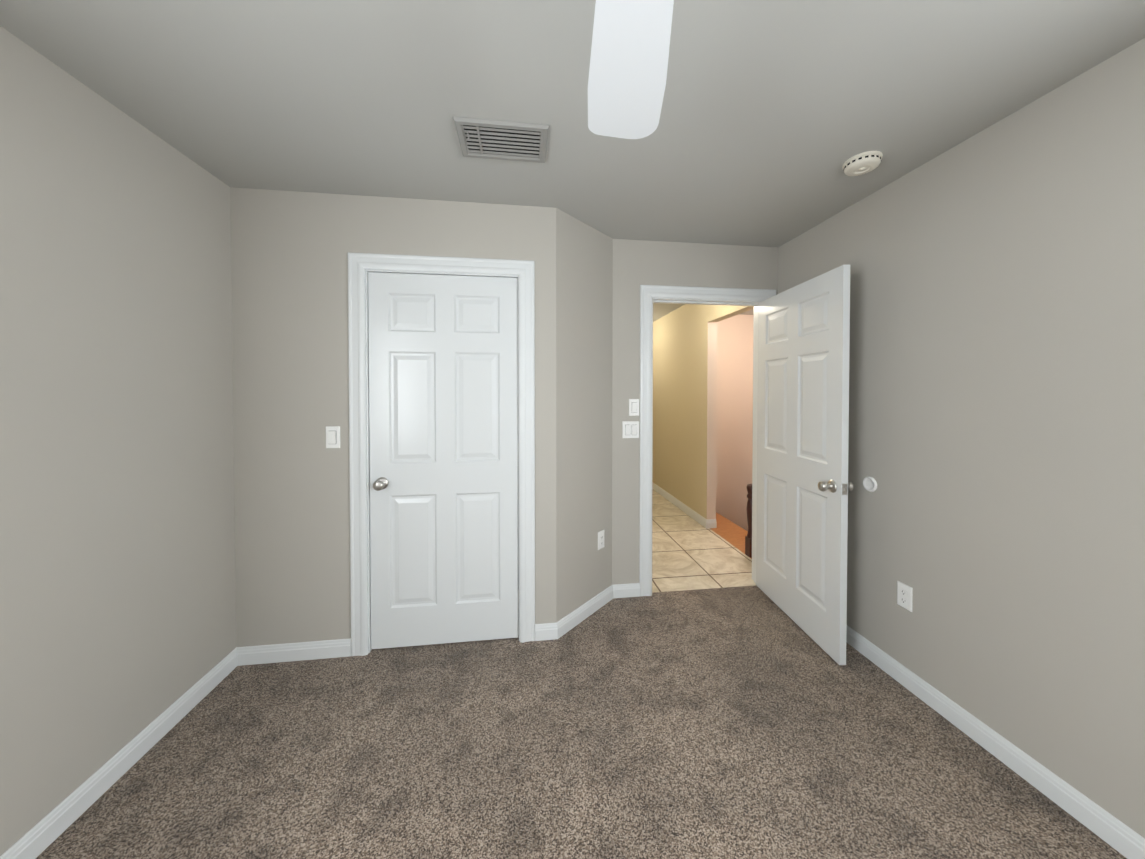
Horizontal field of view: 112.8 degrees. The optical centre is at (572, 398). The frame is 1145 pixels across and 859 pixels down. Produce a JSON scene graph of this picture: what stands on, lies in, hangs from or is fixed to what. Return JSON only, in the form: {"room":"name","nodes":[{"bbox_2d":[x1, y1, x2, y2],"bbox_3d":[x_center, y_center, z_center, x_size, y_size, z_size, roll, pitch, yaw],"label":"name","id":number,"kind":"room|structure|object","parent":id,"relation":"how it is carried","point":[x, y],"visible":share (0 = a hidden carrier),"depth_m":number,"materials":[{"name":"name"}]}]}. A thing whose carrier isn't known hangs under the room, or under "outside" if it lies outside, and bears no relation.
{"room":"empty bedroom","nodes":[
{"label":"empty bedroom","id":0,"kind":"room"},
{"bbox_2d":[0,26,235,855],"bbox_3d":[-1.598,0.171,0.431,0.120,2.440,4.720,0,1,-7],"label":"wall","id":1,"kind":"structure","parent":0,"point":[117,581],"depth_m":1.33,"materials":[{"name":"paint"}]},
{"bbox_2d":[0,583,1144,858],"bbox_3d":[0.110,1.346,0.497,3.280,0.088,4.140,0,1,-7],"label":"baseboard","id":2,"kind":"structure","parent":1,"relation":"attached to","point":[46,831],"depth_m":1.50,"materials":[{"name":"white wood"}]},
{"bbox_2d":[230,187,555,646],"bbox_3d":[-0.920,0.147,2.111,1.655,2.440,0.120,0,1,-7],"label":"wall","id":3,"kind":"structure","parent":0,"point":[290,250],"depth_m":1.99,"materials":[{"name":"paint"}]},
{"bbox_2d":[326,426,339,447],"bbox_3d":[-1.261,0.203,2.001,0.070,0.115,0.014,0,1,-7],"label":"light switch","id":4,"kind":"object","parent":3,"relation":"attached to","point":[332,436],"visible":1,"depth_m":2.00,"materials":[{"name":"white plastic"}]},
{"bbox_2d":[348,252,534,655],"bbox_3d":[-0.703,0.298,2.133,0.976,2.136,0.139,0,1,-7],"label":"trim","id":5,"kind":"structure","parent":3,"relation":"attached to","point":[361,266],"depth_m":2.04,"materials":[{"name":"white wood"}]},
{"bbox_2d":[368,272,518,648],"bbox_3d":[-0.702,0.340,2.112,0.805,2.030,0.173,0,1,-7],"label":"closet door","id":6,"kind":"structure","parent":3,"relation":"in","point":[443,391],"depth_m":2.09,"materials":[{"name":"white wood"}]},
{"bbox_2d":[0,0,1144,321],"bbox_3d":[0.498,-1.140,2.548,4.825,0.120,8.420,0,1,-7],"label":"ceiling","id":7,"kind":"structure","parent":0,"point":[774,114],"depth_m":1.31,"materials":[{"name":"paint"}]},
{"bbox_2d":[453,116,548,162],"bbox_3d":[-0.285,-1.058,1.571,0.360,0.016,0.230,0,1,-7],"label":"ceiling vent","id":8,"kind":"object","parent":7,"relation":"in","point":[501,140],"visible":1,"depth_m":1.56,"materials":[{"name":"white metal"}]},
{"bbox_2d":[588,0,673,138],"bbox_3d":[0.095,-0.814,0.403,1.032,0.468,1.032,-1,1,-43],"label":"ceiling fan","id":9,"kind":"object","parent":7,"relation":"hanging from","point":[628,63],"visible":1,"depth_m":0.84,"materials":[{"name":"white"}]},
{"bbox_2d":[842,151,882,175],"bbox_3d":[1.299,-1.047,1.709,0.144,0.041,0.144,0,1,-7],"label":"smoke detector","id":10,"kind":"object","parent":7,"relation":"attached to","point":[862,163],"visible":1,"depth_m":1.68,"materials":[{"name":"beige plastic"}]},
{"bbox_2d":[36,585,1126,858],"bbox_3d":[0.088,1.448,0.667,3.520,0.120,4.720,0,1,-7],"label":"floor carpet","id":11,"kind":"object","parent":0,"point":[756,721],"depth_m":1.44,"materials":[{"name":"brown carpet"}]},
{"bbox_2d":[556,208,612,621],"bbox_3d":[0.082,0.142,2.432,0.088,2.440,0.644,1,1,40],"label":"wall","id":12,"kind":"structure","parent":0,"point":[584,313],"depth_m":2.34,"materials":[{"name":"paint"}]},
{"bbox_2d":[598,530,603,549],"bbox_3d":[0.190,0.925,2.496,0.009,0.115,0.070,1,1,40],"label":"outlet","id":13,"kind":"object","parent":12,"relation":"attached to","point":[600,539],"visible":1,"depth_m":2.49,"materials":[{"name":"white plastic"}]},
{"bbox_2d":[612,239,777,584],"bbox_3d":[1.570,0.136,2.816,2.635,2.440,0.120,0,1,-7],"label":"wall","id":14,"kind":"structure","parent":0,"point":[637,264],"depth_m":2.61,"materials":[{"name":"paint"}]},
{"bbox_2d":[622,421,638,437],"bbox_3d":[0.399,0.213,2.598,0.116,0.115,0.014,0,1,-7],"label":"light switch","id":15,"kind":"object","parent":14,"relation":"attached to","point":[630,429],"visible":1,"depth_m":2.60,"materials":[{"name":"white plastic"}]},
{"bbox_2d":[629,399,638,415],"bbox_3d":[0.422,0.060,2.599,0.070,0.115,0.014,0,1,-7],"label":"light switch","id":16,"kind":"object","parent":14,"relation":"attached to","point":[633,407],"visible":1,"depth_m":2.60,"materials":[{"name":"white plastic"}]},
{"bbox_2d":[639,285,775,595],"bbox_3d":[0.952,0.290,2.730,1.001,2.136,0.139,0,1,-7],"label":"door frame","id":17,"kind":"structure","parent":14,"relation":"attached to","point":[650,295],"depth_m":2.62,"materials":[{"name":"white wood"}]},
{"bbox_2d":[756,265,853,664],"bbox_3d":[1.360,0.337,2.328,0.173,2.030,0.828,0,1,-2],"label":"entry door","id":18,"kind":"structure","parent":14,"relation":"in","point":[804,485],"depth_m":2.19,"materials":[{"name":"white wood"}]},
{"bbox_2d":[652,304,753,518],"bbox_3d":[1.329,0.107,4.821,0.100,2.440,3.920,0,1,-7],"label":"wall","id":19,"kind":"structure","parent":0,"point":[684,395],"depth_m":4.40,"materials":[{"name":"paint"}]},
{"bbox_2d":[652,482,716,527],"bbox_3d":[1.254,1.275,5.361,0.115,0.088,2.865,0,1,-7],"label":"baseboard","id":20,"kind":"structure","parent":19,"relation":"attached to","point":[699,518],"depth_m":4.39,"materials":[{"name":"white wood"}]},
{"bbox_2d":[652,489,755,592],"bbox_3d":[0.569,1.388,4.755,1.470,0.120,4.135,0,1,-7],"label":"floor","id":21,"kind":"structure","parent":0,"point":[689,552],"depth_m":3.26,"materials":[{"name":"beige tile"}]},
{"bbox_2d":[716,315,752,530],"bbox_3d":[1.905,0.703,5.096,1.110,3.640,0.120,0,1,-7],"label":"wall","id":22,"kind":"structure","parent":0,"point":[734,436],"depth_m":5.04,"materials":[{"name":"paint"}]},
{"bbox_2d":[778,38,1144,837],"bbox_3d":[1.804,0.168,0.638,0.120,2.440,4.260,0,1,-7],"label":"wall","id":23,"kind":"structure","parent":0,"point":[996,452],"depth_m":1.41,"materials":[{"name":"paint"}]},
{"bbox_2d":[863,476,876,491],"bbox_3d":[1.562,0.449,2.003,0.010,0.080,0.080,0,1,-7],"label":"bumper cover","id":24,"kind":"object","parent":23,"relation":"attached to","point":[869,484],"visible":1,"depth_m":2.00,"materials":[{"name":"white plastic"}]},
{"bbox_2d":[897,581,912,611],"bbox_3d":[1.588,0.945,1.822,0.009,0.115,0.070,0,1,-7],"label":"outlet","id":25,"kind":"object","parent":23,"relation":"attached to","point":[904,595],"visible":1,"depth_m":1.82,"materials":[{"name":"white plastic"}]},
{"label":"outside","id":26,"kind":"structure","parent":0,"visible":0},
{"bbox_2d":[710,512,751,558],"bbox_3d":[2.091,1.989,4.024,1.360,1.300,2.090,0,1,-7],"label":"stair steps","id":27,"kind":"structure","parent":26,"point":[732,533],"depth_m":3.82,"materials":[{"name":"brown wood"}]},
{"bbox_2d":[745,484,751,557],"bbox_3d":[2.104,1.398,3.347,1.228,1.342,0.084,0,1,-7],"label":"newel post","id":28,"kind":"object","parent":27,"relation":"on","point":[748,545],"visible":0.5,"depth_m":3.25,"materials":[{"name":"brown wood"}]}
]}

